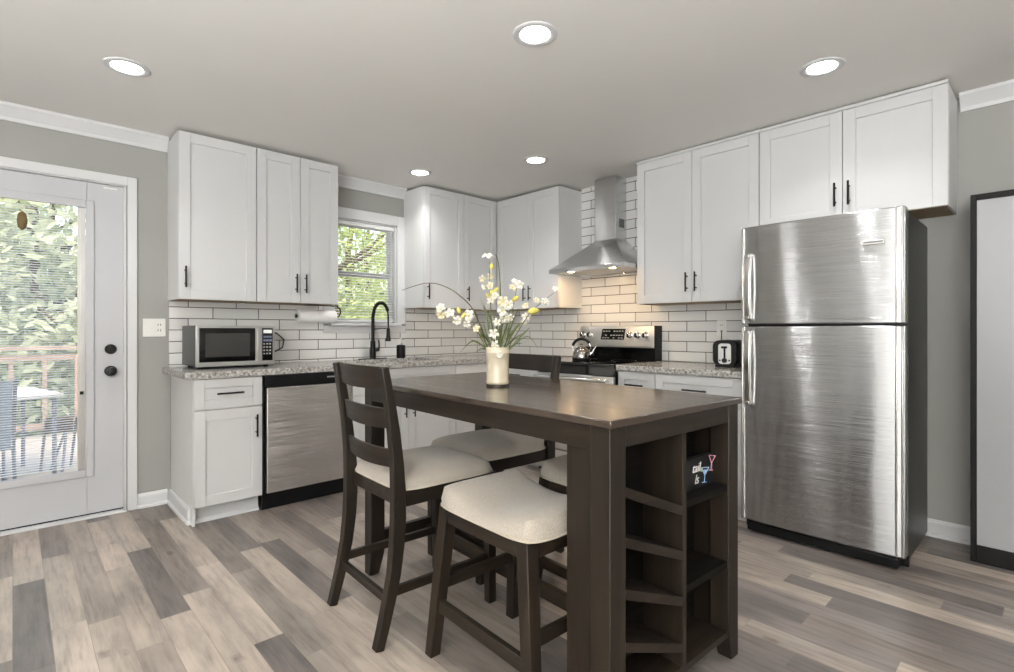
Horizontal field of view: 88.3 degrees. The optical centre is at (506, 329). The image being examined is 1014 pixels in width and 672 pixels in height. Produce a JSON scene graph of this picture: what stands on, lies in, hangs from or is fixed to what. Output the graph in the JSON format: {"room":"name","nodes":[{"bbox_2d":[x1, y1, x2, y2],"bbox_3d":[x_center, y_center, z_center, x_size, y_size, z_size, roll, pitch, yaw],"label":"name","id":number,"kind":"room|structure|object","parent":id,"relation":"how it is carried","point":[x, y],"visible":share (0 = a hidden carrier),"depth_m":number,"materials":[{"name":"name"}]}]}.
{"room":"kitchen","nodes":[
{"label":"kitchen","id":0,"kind":"room"},
{"bbox_2d":[0,119,404,509],"bbox_3d":[-2.338,-0.059,3.560,6.340,2.445,0.140,0,0,-43],"label":"wall","id":1,"kind":"structure","parent":0,"point":[17,140],"depth_m":3.42,"materials":[{"name":"grey paint"}]},
{"bbox_2d":[0,169,123,531],"bbox_3d":[-2.788,0.121,3.035,0.911,2.074,0.124,0,0,-43],"label":"door","id":2,"kind":"structure","parent":1,"relation":"in","point":[97,483],"depth_m":3.21,"materials":[{"name":"white paint"}]},
{"bbox_2d":[0,201,75,477],"bbox_3d":[-2.835,0.056,3.054,0.484,1.586,0.010,0,0,-43],"label":"blind","id":3,"kind":"object","parent":2,"relation":"attached to","point":[0,201],"depth_m":3.10,"materials":[{"name":"white plastic"}]},
{"bbox_2d":[0,508,126,535],"bbox_3d":[-2.829,1.157,3.075,0.940,0.014,0.170,0,0,-43],"label":"trim","id":4,"kind":"structure","parent":1,"relation":"attached to","point":[91,516],"depth_m":3.13,"materials":[{"name":"white paint"}]},
{"bbox_2d":[0,156,136,510],"bbox_3d":[-2.831,0.091,3.075,1.056,2.145,0.148,0,0,-43],"label":"trim","id":5,"kind":"structure","parent":1,"relation":"attached to","point":[6,163],"depth_m":3.35,"materials":[{"name":"white paint"}]},
{"bbox_2d":[0,100,168,151],"bbox_3d":[-3.419,-1.237,2.399,3.174,0.088,0.062,0,0,-43],"label":"trim","id":6,"kind":"structure","parent":1,"relation":"attached to","point":[12,112],"depth_m":3.17,"materials":[{"name":"white paint"}]},
{"bbox_2d":[137,489,167,509],"bbox_3d":[-2.340,1.117,3.446,0.168,0.095,0.024,0,0,-43],"label":"baseboard","id":7,"kind":"structure","parent":1,"relation":"attached to","point":[159,497],"depth_m":3.44,"materials":[{"name":"white paint"}]},
{"bbox_2d":[143,319,165,336],"bbox_3d":[-2.335,-0.014,3.457,0.128,0.120,0.013,0,0,-43],"label":"wall switch plate","id":8,"kind":"object","parent":1,"relation":"attached to","point":[151,327],"visible":1,"depth_m":3.46,"materials":[{"name":"white plastic"}]},
{"bbox_2d":[156,323,161,332],"bbox_3d":[-2.315,-0.014,3.475,0.034,0.068,0.003,0,0,-43],"label":"socket","id":9,"kind":"object","parent":8,"relation":"attached to","point":[158,325],"depth_m":3.47,"materials":[{"name":"white plastic"}]},
{"bbox_2d":[168,130,255,302],"bbox_3d":[-1.992,-0.726,3.539,0.462,1.065,0.364,0,0,-43],"label":"upper cabinet","id":10,"kind":"object","parent":1,"relation":"attached to","point":[212,181],"visible":0.98,"depth_m":3.42,"materials":[{"name":"white wood"}]},
{"bbox_2d":[244,148,337,304],"bbox_3d":[-1.607,-0.726,3.903,0.592,1.065,0.364,0,0,-43],"label":"upper cabinet","id":11,"kind":"object","parent":1,"relation":"attached to","point":[297,197],"visible":0.98,"depth_m":3.77,"materials":[{"name":"white wood"}]},
{"bbox_2d":[295,305,340,317],"bbox_3d":[-1.466,-0.142,4.068,0.365,0.106,0.050,0,0,-43],"label":"paper towel holder","id":12,"kind":"object","parent":11,"relation":"attached to","point":[296,315],"visible":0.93,"depth_m":4.08,"materials":[{"name":"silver metal"}]},
{"bbox_2d":[295,310,336,322],"bbox_3d":[-1.479,-0.105,4.055,0.294,0.096,0.096,0,0,-43],"label":"paper towel roll","id":13,"kind":"object","parent":12,"relation":"hanging from","point":[322,316],"visible":0.97,"depth_m":4.02,"materials":[{"name":"white paper"}]},
{"bbox_2d":[169,301,498,366],"bbox_3d":[-1.184,0.026,4.548,3.006,0.447,0.010,0,0,-43],"label":"tile","id":14,"kind":"structure","parent":1,"relation":"attached to","point":[426,334],"depth_m":4.22,"materials":[{"name":"white tile"}]},
{"bbox_2d":[334,224,391,322],"bbox_3d":[-1.279,-0.490,4.584,0.581,0.867,0.053,0,0,-43],"label":"window","id":15,"kind":"structure","parent":1,"relation":"in","point":[388,232],"depth_m":4.70,"materials":[{"name":"white paint"}]},
{"bbox_2d":[334,219,393,321],"bbox_3d":[-1.237,-0.496,4.539,0.573,0.853,0.036,0,0,-43],"label":"mini blind","id":16,"kind":"object","parent":15,"relation":"attached to","point":[344,222],"visible":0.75,"depth_m":4.53,"materials":[{"name":"white plastic"}]},
{"bbox_2d":[323,206,405,332],"bbox_3d":[-1.259,-0.498,4.562,0.779,1.051,0.146,0,0,-43],"label":"trim","id":17,"kind":"structure","parent":1,"relation":"attached to","point":[399,314],"depth_m":4.72,"materials":[{"name":"white paint"}]},
{"bbox_2d":[328,323,401,325],"bbox_3d":[-1.252,-0.045,4.544,0.666,0.024,0.182,0,0,-43],"label":"trim","id":18,"kind":"structure","parent":1,"relation":"attached to","point":[329,324],"depth_m":4.44,"materials":[{"name":"white paint"}]},
{"bbox_2d":[338,174,406,198],"bbox_3d":[-1.211,-1.237,4.487,0.783,0.088,0.062,0,0,-43],"label":"trim","id":19,"kind":"structure","parent":1,"relation":"attached to","point":[344,181],"depth_m":4.51,"materials":[{"name":"white paint"}]},
{"bbox_2d":[404,186,507,311],"bbox_3d":[-0.392,-0.726,5.052,1.180,1.065,0.364,0,0,-43],"label":"upper cabinet","id":20,"kind":"object","parent":1,"relation":"attached to","point":[448,234],"visible":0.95,"depth_m":4.75,"materials":[{"name":"white wood"}]},
{"bbox_2d":[0,0,1013,201],"bbox_3d":[-0.139,-1.331,1.235,6.340,0.100,6.540,0,0,-43],"label":"ceiling","id":21,"kind":"structure","parent":0,"point":[380,91],"depth_m":2.60,"materials":[{"name":"paint"}]},
{"bbox_2d":[102,57,150,76],"bbox_3d":[-1.852,-1.278,2.544,0.192,0.007,0.192,0,0,-43],"label":"recessed light","id":22,"kind":"object","parent":21,"relation":"in","point":[124,66],"visible":1,"depth_m":2.54,"materials":[{"name":"white paint"}]},
{"bbox_2d":[110,61,142,73],"bbox_3d":[-1.852,-1.278,2.544,0.130,0.001,0.130,0,0,-43],"label":"diffuser","id":23,"kind":"object","parent":22,"relation":"attached to","point":[126,67],"depth_m":2.54,"materials":[{"name":"white plastic"}]},
{"bbox_2d":[408,169,431,176],"bbox_3d":[-0.708,-1.278,4.250,0.192,0.007,0.192,0,0,-43],"label":"recessed light","id":24,"kind":"object","parent":21,"relation":"in","point":[415,172],"visible":1,"depth_m":4.24,"materials":[{"name":"white paint"}]},
{"bbox_2d":[412,171,427,174],"bbox_3d":[-0.708,-1.278,4.250,0.130,0.001,0.130,0,0,-43],"label":"diffuser","id":25,"kind":"object","parent":24,"relation":"attached to","point":[414,172],"depth_m":4.24,"materials":[{"name":"white plastic"}]},
{"bbox_2d":[513,21,556,46],"bbox_3d":[0.121,-1.278,2.260,0.192,0.007,0.192,0,0,-43],"label":"recessed light","id":26,"kind":"object","parent":21,"relation":"in","point":[540,33],"visible":1,"depth_m":2.25,"materials":[{"name":"white paint"}]},
{"bbox_2d":[520,26,549,42],"bbox_3d":[0.121,-1.278,2.260,0.130,0.001,0.130,0,0,-43],"label":"diffuser","id":27,"kind":"object","parent":26,"relation":"attached to","point":[533,34],"depth_m":2.26,"materials":[{"name":"white plastic"}]},
{"bbox_2d":[523,156,548,164],"bbox_3d":[0.219,-1.278,3.938,0.192,0.007,0.192,0,0,-43],"label":"recessed light","id":28,"kind":"object","parent":21,"relation":"in","point":[534,160],"visible":1,"depth_m":3.93,"materials":[{"name":"white paint"}]},
{"bbox_2d":[527,158,544,162],"bbox_3d":[0.219,-1.278,3.938,0.130,0.001,0.130,0,0,-43],"label":"diffuser","id":29,"kind":"object","parent":28,"relation":"attached to","point":[532,160],"depth_m":3.94,"materials":[{"name":"white plastic"}]},
{"bbox_2d":[799,57,844,76],"bbox_3d":[1.535,-1.278,2.544,0.192,0.007,0.192,0,0,-43],"label":"recessed light","id":30,"kind":"object","parent":21,"relation":"in","point":[828,65],"visible":1,"depth_m":2.54,"materials":[{"name":"white paint"}]},
{"bbox_2d":[807,61,837,73],"bbox_3d":[1.535,-1.278,2.544,0.130,0.001,0.130,0,0,-43],"label":"diffuser","id":31,"kind":"object","parent":30,"relation":"attached to","point":[822,67],"depth_m":2.54,"materials":[{"name":"white plastic"}]},
{"bbox_2d":[0,464,1013,671],"bbox_3d":[-0.142,1.194,1.136,6.200,0.060,6.400,0,0,-43],"label":"floor","id":32,"kind":"structure","parent":0,"point":[145,589],"depth_m":2.23,"materials":[{"name":"grey wood"}]},
{"bbox_2d":[167,375,261,526],"bbox_3d":[-1.909,0.727,3.402,0.410,0.874,0.654,0,0,-43],"label":"base cabinet","id":33,"kind":"object","parent":32,"relation":"on","point":[216,423],"visible":0.98,"depth_m":3.21,"materials":[{"name":"white paint"}]},
{"bbox_2d":[162,354,571,379],"bbox_3d":[-0.795,0.270,4.107,3.044,0.039,1.164,0,0,-43],"label":"countertop","id":34,"kind":"structure","parent":33,"relation":"on","point":[183,372],"depth_m":3.61,"materials":[{"name":"stone"}]},
{"bbox_2d":[182,325,284,368],"bbox_3d":[-1.823,0.112,3.633,0.691,0.277,0.421,0,0,-43],"label":"microwave oven","id":35,"kind":"object","parent":34,"relation":"on","point":[202,346],"visible":0.98,"depth_m":3.40,"materials":[{"name":"silver plastic"}]},
{"bbox_2d":[358,301,390,359],"bbox_3d":[-1.140,0.000,4.477,0.286,0.500,0.077,0,0,-33],"label":"kitchen faucet","id":36,"kind":"object","parent":34,"relation":"on","point":[373,349],"visible":1,"depth_m":4.46,"materials":[{"name":"black metal"}]},
{"bbox_2d":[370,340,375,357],"bbox_3d":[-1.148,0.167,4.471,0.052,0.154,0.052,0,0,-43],"label":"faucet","id":37,"kind":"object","parent":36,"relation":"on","point":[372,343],"depth_m":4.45,"materials":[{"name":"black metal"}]},
{"bbox_2d":[396,338,405,357],"bbox_3d":[-0.943,0.163,4.644,0.079,0.174,0.079,0,0,2],"label":"soap dispenser","id":38,"kind":"object","parent":34,"relation":"on","point":[400,349],"visible":1,"depth_m":4.61,"materials":[{"name":"black plastic"}]},
{"bbox_2d":[396,345,405,357],"bbox_3d":[-0.943,0.191,4.644,0.080,0.118,0.080,0,0,-43],"label":"bottle","id":39,"kind":"object","parent":38,"relation":"on","point":[400,349],"depth_m":4.61,"materials":[{"name":"black plastic"}]},
{"bbox_2d":[261,371,351,509],"bbox_3d":[-1.533,0.728,3.753,0.600,0.872,0.625,0,0,-43],"label":"dishwasher","id":40,"kind":"object","parent":32,"relation":"on","point":[302,445],"visible":0.59,"depth_m":3.48,"materials":[{"name":"silver metal"}]},
{"bbox_2d":[352,364,455,463],"bbox_3d":[-0.972,0.727,4.289,0.936,0.874,0.654,0,0,-43],"label":"base cabinet","id":41,"kind":"object","parent":32,"relation":"on","point":[418,429],"visible":0.2,"depth_m":4.14,"materials":[{"name":"white paint"}]},
{"bbox_2d":[327,361,495,652],"bbox_3d":[-0.397,0.652,2.232,0.581,1.032,0.466,0,0,-41],"label":"chair","id":42,"kind":"object","parent":32,"relation":"on","point":[408,477],"visible":0.95,"depth_m":2.08,"materials":[{"name":"brown wood"}]},
{"bbox_2d":[356,445,491,488],"bbox_3d":[-0.361,0.572,2.263,0.480,0.070,0.460,0,0,-41],"label":"seat cushion","id":43,"kind":"object","parent":42,"relation":"on","point":[428,467],"depth_m":2.13,"materials":[{"name":"beige fabric"}]},
{"bbox_2d":[454,363,492,433],"bbox_3d":[-0.260,0.727,4.986,1.050,0.874,0.618,0,0,-43],"label":"base cabinet","id":44,"kind":"object","parent":32,"relation":"on","point":[461,426],"visible":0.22,"depth_m":4.49,"materials":[{"name":"white paint"}]},
{"bbox_2d":[425,469,566,671],"bbox_3d":[0.049,0.856,1.801,0.424,0.616,0.564,0,0,-41],"label":"counter stool","id":45,"kind":"object","parent":32,"relation":"on","point":[508,510],"visible":0.86,"depth_m":1.71,"materials":[{"name":"beige fabric"}]},
{"bbox_2d":[441,469,566,540],"bbox_3d":[0.049,0.585,1.801,0.400,0.073,0.504,0,0,-41],"label":"seat cushion","id":46,"kind":"object","parent":45,"relation":"on","point":[509,505],"depth_m":1.73,"materials":[{"name":"beige fabric"}]},
{"bbox_2d":[427,354,564,584],"bbox_3d":[-0.063,0.652,2.721,0.581,1.032,0.466,0,0,-41],"label":"chair","id":47,"kind":"object","parent":32,"relation":"on","point":[503,449],"visible":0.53,"depth_m":2.61,"materials":[{"name":"beige fabric"}]},
{"bbox_2d":[431,429,545,459],"bbox_3d":[-0.099,0.572,2.690,0.480,0.070,0.460,0,0,-41],"label":"seat cushion","id":48,"kind":"object","parent":47,"relation":"on","point":[486,444],"depth_m":2.57,"materials":[{"name":"beige fabric"}]},
{"bbox_2d":[509,368,537,466],"bbox_3d":[0.285,0.727,4.703,0.654,0.874,0.538,0,0,-43],"label":"base cabinet","id":49,"kind":"object","parent":32,"relation":"on","point":[520,372],"visible":0.14,"depth_m":4.46,"materials":[{"name":"white paint"}]},
{"bbox_2d":[539,455,566,579],"bbox_3d":[0.425,0.856,2.157,0.424,0.616,0.564,0,0,-41],"label":"counter stool","id":50,"kind":"object","parent":32,"relation":"on","point":[553,476],"visible":0.14,"depth_m":2.16,"materials":[{"name":"brown wood"}]},
{"bbox_2d":[541,455,566,483],"bbox_3d":[0.425,0.585,2.157,0.400,0.073,0.504,0,0,-41],"label":"seat cushion","id":51,"kind":"object","parent":50,"relation":"on","point":[553,470],"depth_m":2.16,"materials":[{"name":"beige fabric"}]},
{"bbox_2d":[365,372,741,671],"bbox_3d":[0.073,0.703,2.188,0.752,0.922,1.486,0,0,-41],"label":"table","id":52,"kind":"object","parent":32,"relation":"on","point":[652,563],"visible":0.84,"depth_m":1.69,"materials":[{"name":"brown wood"}]},
{"bbox_2d":[485,347,509,386],"bbox_3d":[-0.041,0.158,2.251,0.105,0.168,0.105,0,0,-43],"label":"flower vase","id":53,"kind":"object","parent":52,"relation":"on","point":[497,369],"visible":0.96,"depth_m":2.21,"materials":[{"name":"beige ceramic"}]},
{"bbox_2d":[403,283,486,347],"bbox_3d":[-0.246,0.010,2.236,0.402,0.422,0.015,0,0,-5],"label":"dry twig","id":54,"kind":"object","parent":53,"relation":"in","point":[422,283],"visible":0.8,"depth_m":2.25,"materials":[{"name":"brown plant"}]},
{"bbox_2d":[435,303,487,349],"bbox_3d":[-0.170,0.055,2.184,0.256,0.330,0.072,0,0,-18],"label":"flower spray","id":55,"kind":"object","parent":53,"relation":"in","point":[467,315],"visible":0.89,"depth_m":2.17,"materials":[{"name":"white plant"}]},
{"bbox_2d":[479,253,497,340],"bbox_3d":[-0.078,-0.054,2.233,0.083,0.549,0.077,0,0,-3],"label":"flower spray","id":56,"kind":"object","parent":53,"relation":"in","point":[488,255],"visible":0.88,"depth_m":2.24,"materials":[{"name":"white plant"}]},
{"bbox_2d":[472,304,521,352],"bbox_3d":[-0.045,0.029,2.259,0.244,0.383,0.066,0,0,0],"label":"blade spray","id":57,"kind":"object","parent":53,"relation":"in","point":[488,327],"visible":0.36,"depth_m":2.27,"materials":[{"name":"green plant"}]},
{"bbox_2d":[495,254,500,344],"bbox_3d":[-0.037,-0.054,2.271,0.027,0.548,0.008,0,0,7],"label":"grass spray","id":58,"kind":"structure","parent":53,"relation":"in","point":[499,328],"depth_m":2.27,"materials":[{"name":"green plant"}]},
{"bbox_2d":[486,292,513,358],"bbox_3d":[-0.030,0.030,2.196,0.122,0.380,0.074,0,0,3],"label":"flower spray","id":59,"kind":"object","parent":53,"relation":"in","point":[507,304],"visible":0.94,"depth_m":2.19,"materials":[{"name":"beige plant"}]},
{"bbox_2d":[505,279,523,346],"bbox_3d":[0.029,-0.001,2.247,0.104,0.443,0.037,0,0,-14],"label":"flower spray","id":60,"kind":"object","parent":53,"relation":"in","point":[515,298],"visible":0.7,"depth_m":2.25,"materials":[{"name":"beige plant"}]},
{"bbox_2d":[509,286,557,349],"bbox_3d":[0.098,0.017,2.235,0.241,0.406,0.051,0,0,13],"label":"flower spray","id":61,"kind":"object","parent":53,"relation":"in","point":[532,310],"visible":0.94,"depth_m":2.23,"materials":[{"name":"white plant"}]},
{"bbox_2d":[626,623,682,652],"bbox_3d":[0.391,0.939,1.595,0.298,0.147,0.146,0,0,-41],"label":"shelf","id":62,"kind":"object","parent":52,"relation":"attached to","point":[640,637],"depth_m":1.61,"materials":[{"name":"brown wood"}]},
{"bbox_2d":[626,578,682,605],"bbox_3d":[0.391,0.793,1.595,0.298,0.147,0.146,0,0,-41],"label":"shelf","id":63,"kind":"object","parent":52,"relation":"attached to","point":[669,591],"depth_m":1.62,"materials":[{"name":"brown wood"}]},
{"bbox_2d":[626,533,682,559],"bbox_3d":[0.391,0.649,1.595,0.298,0.147,0.146,0,0,-41],"label":"shelf","id":64,"kind":"object","parent":52,"relation":"attached to","point":[669,546],"depth_m":1.64,"materials":[{"name":"brown wood"}]},
{"bbox_2d":[626,487,682,514],"bbox_3d":[0.391,0.508,1.595,0.298,0.147,0.146,0,0,-41],"label":"shelf","id":65,"kind":"object","parent":52,"relation":"attached to","point":[662,500],"depth_m":1.66,"materials":[{"name":"brown wood"}]},
{"bbox_2d":[626,615,727,671],"bbox_3d":[0.502,1.069,1.691,0.592,0.021,0.146,0,0,-41],"label":"shelf","id":66,"kind":"object","parent":52,"relation":"attached to","point":[702,637],"depth_m":1.71,"materials":[{"name":"brown wood"}]},
{"bbox_2d":[686,452,715,491],"bbox_3d":[0.653,0.489,1.798,0.217,0.105,0.026,0,0,-41],"label":"sign","id":67,"kind":"object","parent":52,"relation":"on","point":[699,468],"visible":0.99,"depth_m":1.79,"materials":[{"name":"black"}]},
{"bbox_2d":[686,548,726,592],"bbox_3d":[0.623,0.824,1.796,0.272,0.024,0.144,0,0,-41],"label":"cubby shelf","id":68,"kind":"object","parent":52,"relation":"attached to","point":[700,567],"depth_m":1.80,"materials":[{"name":"brown wood"}]},
{"bbox_2d":[686,481,726,507],"bbox_3d":[0.623,0.554,1.796,0.272,0.024,0.144,0,0,-41],"label":"cubby shelf","id":69,"kind":"object","parent":52,"relation":"attached to","point":[703,493],"depth_m":1.76,"materials":[{"name":"brown wood"}]},
{"bbox_2d":[533,326,661,467],"bbox_3d":[0.712,0.550,4.198,0.722,1.168,0.767,0,0,-43],"label":"range","id":70,"kind":"object","parent":32,"relation":"on","point":[616,345],"visible":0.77,"depth_m":4.18,"materials":[{"name":"silver metal"}]},
{"bbox_2d":[572,337,596,359],"bbox_3d":[0.623,0.153,4.249,0.183,0.184,0.151,0,0,-15],"label":"kettle","id":71,"kind":"object","parent":70,"relation":"on","point":[581,352],"visible":1,"depth_m":4.20,"materials":[{"name":"metal"}]},
{"bbox_2d":[561,358,656,367],"bbox_3d":[0.714,0.258,4.202,0.593,0.026,0.764,0,0,-43],"label":"cooktop","id":72,"kind":"object","parent":70,"relation":"in","point":[565,362],"depth_m":4.05,"materials":[{"name":"black glass"}]},
{"bbox_2d":[618,371,656,388],"bbox_3d":[1.108,0.727,3.833,0.654,0.874,0.298,0,0,-43],"label":"base cabinet","id":73,"kind":"object","parent":32,"relation":"on","point":[625,378],"visible":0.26,"depth_m":3.62,"materials":[{"name":"white paint"}]},
{"bbox_2d":[656,373,746,521],"bbox_3d":[1.410,0.727,3.513,0.654,0.874,0.578,0,0,-43],"label":"base cabinet","id":74,"kind":"object","parent":32,"relation":"on","point":[723,386],"visible":0.24,"depth_m":3.25,"materials":[{"name":"white paint"}]},
{"bbox_2d":[616,361,740,378],"bbox_3d":[1.315,0.270,3.626,0.640,0.039,0.890,0,0,-43],"label":"countertop","id":75,"kind":"structure","parent":74,"relation":"on","point":[667,367],"depth_m":3.46,"materials":[{"name":"stone"}]},
{"bbox_2d":[713,330,740,367],"bbox_3d":[1.532,0.128,3.615,0.176,0.245,0.369,0,0,35],"label":"toaster","id":76,"kind":"object","parent":75,"relation":"on","point":[726,353],"visible":0.95,"depth_m":3.48,"materials":[{"name":"black plastic"}]},
{"bbox_2d":[741,206,926,568],"bbox_3d":[1.855,0.285,2.973,0.704,1.757,0.770,0,0,-43],"label":"refrigerator","id":77,"kind":"object","parent":32,"relation":"on","point":[834,307],"visible":1,"depth_m":2.72,"materials":[{"name":"grey metal"}]},
{"bbox_2d":[970,189,1013,570],"bbox_3d":[2.636,0.243,2.488,0.245,1.842,0.620,0,0,-43],"label":"tall cabinet","id":78,"kind":"object","parent":32,"relation":"on","point":[992,213],"visible":1,"depth_m":2.58,"materials":[{"name":"white wood"}]},
{"bbox_2d":[579,97,1013,525],"bbox_3d":[2.162,-0.059,3.313,0.140,2.445,6.400,0,0,-43],"label":"wall","id":79,"kind":"structure","parent":0,"point":[985,135],"depth_m":2.87,"materials":[{"name":"grey paint"}]},
{"bbox_2d":[497,186,581,310],"bbox_3d":[0.281,-0.726,4.934,0.364,1.065,0.799,0,0,-43],"label":"upper cabinet","id":80,"kind":"object","parent":79,"relation":"attached to","point":[538,231],"visible":0.84,"depth_m":4.74,"materials":[{"name":"white wood"}]},
{"bbox_2d":[549,175,636,277],"bbox_3d":[0.784,-0.874,4.306,0.473,0.802,0.757,0,0,-43],"label":"range hood","id":81,"kind":"object","parent":79,"relation":"attached to","point":[610,253],"visible":0.89,"depth_m":4.34,"materials":[{"name":"metal"}]},
{"bbox_2d":[619,218,623,227],"bbox_3d":[0.959,-0.891,4.364,0.073,0.070,0.002,0,0,-43],"label":"vent","id":82,"kind":"object","parent":81,"relation":"attached to","point":[621,220],"depth_m":4.36,"materials":[{"name":"grey metal"}]},
{"bbox_2d":[501,176,747,363],"bbox_3d":[0.894,-0.515,4.545,0.010,1.531,2.870,0,0,-43],"label":"tile","id":83,"kind":"structure","parent":79,"relation":"attached to","point":[689,332],"depth_m":4.44,"materials":[{"name":"white tile"}]},
{"bbox_2d":[717,320,726,335],"bbox_3d":[1.569,-0.010,3.816,0.009,0.116,0.072,0,0,-43],"label":"wall outlet","id":84,"kind":"object","parent":83,"relation":"attached to","point":[721,325],"visible":1,"depth_m":3.81,"materials":[{"name":"white plastic"}]},
{"bbox_2d":[719,323,723,332],"bbox_3d":[1.567,-0.010,3.814,0.003,0.072,0.034,0,0,-43],"label":"socket","id":85,"kind":"object","parent":84,"relation":"attached to","point":[721,325],"depth_m":3.81,"materials":[{"name":"white plastic"}]},
{"bbox_2d":[636,130,759,305],"bbox_3d":[1.403,-0.733,3.749,0.364,1.079,0.897,0,0,-43],"label":"upper cabinet","id":86,"kind":"object","parent":79,"relation":"attached to","point":[694,204],"visible":0.95,"depth_m":3.63,"materials":[{"name":"white wood"}]},
{"bbox_2d":[759,79,956,224],"bbox_3d":[2.029,-0.953,3.086,0.364,0.639,0.926,0,0,-43],"label":"upper cabinet","id":87,"kind":"object","parent":79,"relation":"attached to","point":[896,149],"visible":0.85,"depth_m":2.91,"materials":[{"name":"white wood"}]},
{"bbox_2d":[925,518,969,544],"bbox_3d":[3.084,1.117,2.218,0.024,0.095,3.540,0,0,-43],"label":"baseboard","id":88,"kind":"structure","parent":79,"relation":"attached to","point":[949,531],"depth_m":2.89,"materials":[{"name":"white paint"}]},
{"bbox_2d":[959,79,1013,111],"bbox_3d":[3.377,-1.237,1.881,0.062,0.088,2.648,0,0,-43],"label":"trim","id":89,"kind":"structure","parent":79,"relation":"attached to","point":[1002,92],"depth_m":2.76,"materials":[{"name":"white paint"}]},
{"label":"outside","id":90,"kind":"structure","parent":0,"visible":0},
{"bbox_2d":[0,432,76,480],"bbox_3d":[-3.173,1.334,5.943,10.000,0.040,4.450,0,0,-43],"label":"deck","id":91,"kind":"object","parent":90,"point":[69,469],"depth_m":5.33,"materials":[{"name":"beige wood"}]},
{"bbox_2d":[0,379,17,480],"bbox_3d":[-4.124,0.844,3.957,0.632,0.945,0.534,0,0,40],"label":"patio chair","id":92,"kind":"object","parent":91,"relation":"on","point":[14,477],"visible":0.45,"depth_m":3.97,"materials":[{"name":"blue"}]},
{"bbox_2d":[12,386,63,473],"bbox_3d":[-4.615,0.931,4.265,0.950,0.765,1.300,0,0,34],"label":"patio table","id":93,"kind":"object","parent":91,"relation":"on","point":[55,471],"visible":0.52,"depth_m":4.52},
{"bbox_2d":[0,346,76,434],"bbox_3d":[-4.598,0.742,7.451,9.800,1.075,0.140,0,0,-43],"label":"deck railing","id":94,"kind":"object","parent":91,"relation":"on","point":[25,348],"visible":0.06,"depth_m":6.38,"materials":[{"name":"brown wood"}]},
{"bbox_2d":[39,416,76,471],"bbox_3d":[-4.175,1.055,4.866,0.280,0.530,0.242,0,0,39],"label":"patio chair","id":95,"kind":"object","parent":91,"relation":"on","point":[62,470],"visible":0.52,"depth_m":4.82,"materials":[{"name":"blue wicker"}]},
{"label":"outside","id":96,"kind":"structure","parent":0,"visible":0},
{"bbox_2d":[11,386,73,437],"bbox_3d":[-11.246,1.864,18.849,34.000,0.100,25.400,0,0,-43],"label":"lawn","id":97,"kind":"structure","parent":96,"point":[60,386],"depth_m":9.31,"materials":[{"name":"green plant"}]},
{"bbox_2d":[0,212,25,303],"bbox_3d":[-11.621,-1.960,8.397,6.038,7.648,6.106,0,0,-43],"label":"tree","id":98,"kind":"object","parent":97,"relation":"on","point":[0,212],"visible":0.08,"depth_m":9.21,"materials":[{"name":"green plant"}]},
{"bbox_2d":[0,197,76,433],"bbox_3d":[-8.652,-1.989,9.678,5.522,7.617,5.784,0,0,-43],"label":"tree","id":99,"kind":"object","parent":97,"relation":"on","point":[3,200],"visible":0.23,"depth_m":8.66,"materials":[{"name":"green plant"}]},
{"bbox_2d":[0,200,76,317],"bbox_3d":[-12.666,-3.768,14.521,8.586,11.398,8.304,0,0,-43],"label":"tree","id":100,"kind":"object","parent":97,"relation":"on","point":[23,201],"visible":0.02,"depth_m":14.25,"materials":[{"name":"green plant"}]},
{"bbox_2d":[0,253,76,397],"bbox_3d":[-11.126,-0.296,11.690,4.784,4.308,4.392,0,0,-43],"label":"tree","id":101,"kind":"object","parent":97,"relation":"on","point":[4,254],"visible":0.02,"depth_m":11.38,"materials":[{"name":"green plant"}]},
{"bbox_2d":[14,287,76,435],"bbox_3d":[-6.928,0.279,9.519,3.198,3.166,3.274,0,0,-43],"label":"tree","id":102,"kind":"object","parent":97,"relation":"on","point":[32,289],"visible":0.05,"depth_m":8.67,"materials":[{"name":"green plant"}]},
{"bbox_2d":[44,258,76,372],"bbox_3d":[-7.748,-2.049,12.919,6.085,7.857,6.662,0,0,-43],"label":"tree","id":103,"kind":"object","parent":97,"relation":"on","point":[54,285],"visible":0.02,"depth_m":11.52,"materials":[{"name":"green plant"}]},
{"bbox_2d":[338,279,350,311],"bbox_3d":[-5.274,0.142,11.763,3.794,3.465,3.381,0,0,-43],"label":"tree","id":104,"kind":"object","parent":97,"relation":"on","point":[338,279],"visible":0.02,"depth_m":12.08,"materials":[{"name":"green plant"}]},
{"bbox_2d":[335,226,386,319],"bbox_3d":[-3.355,-1.393,10.248,3.719,6.471,4.282,0,0,-43],"label":"tree","id":105,"kind":"object","parent":97,"relation":"on","point":[349,229],"visible":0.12,"depth_m":10.11,"materials":[{"name":"green plant"}]},
{"bbox_2d":[338,227,386,316],"bbox_3d":[-4.200,-2.035,13.493,5.597,7.800,5.752,0,0,33],"label":"tree","id":106,"kind":"object","parent":97,"relation":"on","point":[350,240],"visible":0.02,"depth_m":13.65,"materials":[{"name":"green plant"}]},
{"bbox_2d":[338,228,386,317],"bbox_3d":[-4.957,-3.323,18.836,7.776,10.436,7.131,0,0,-43],"label":"tree","id":107,"kind":"object","parent":97,"relation":"on","point":[365,233],"visible":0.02,"depth_m":18.18,"materials":[{"name":"green plant"}]},
{"bbox_2d":[344,270,386,319],"bbox_3d":[-1.947,0.141,12.524,3.756,3.504,3.820,0,0,-43],"label":"tree","id":108,"kind":"object","parent":97,"relation":"on","point":[376,287],"visible":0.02,"depth_m":12.31,"materials":[{"name":"green plant"}]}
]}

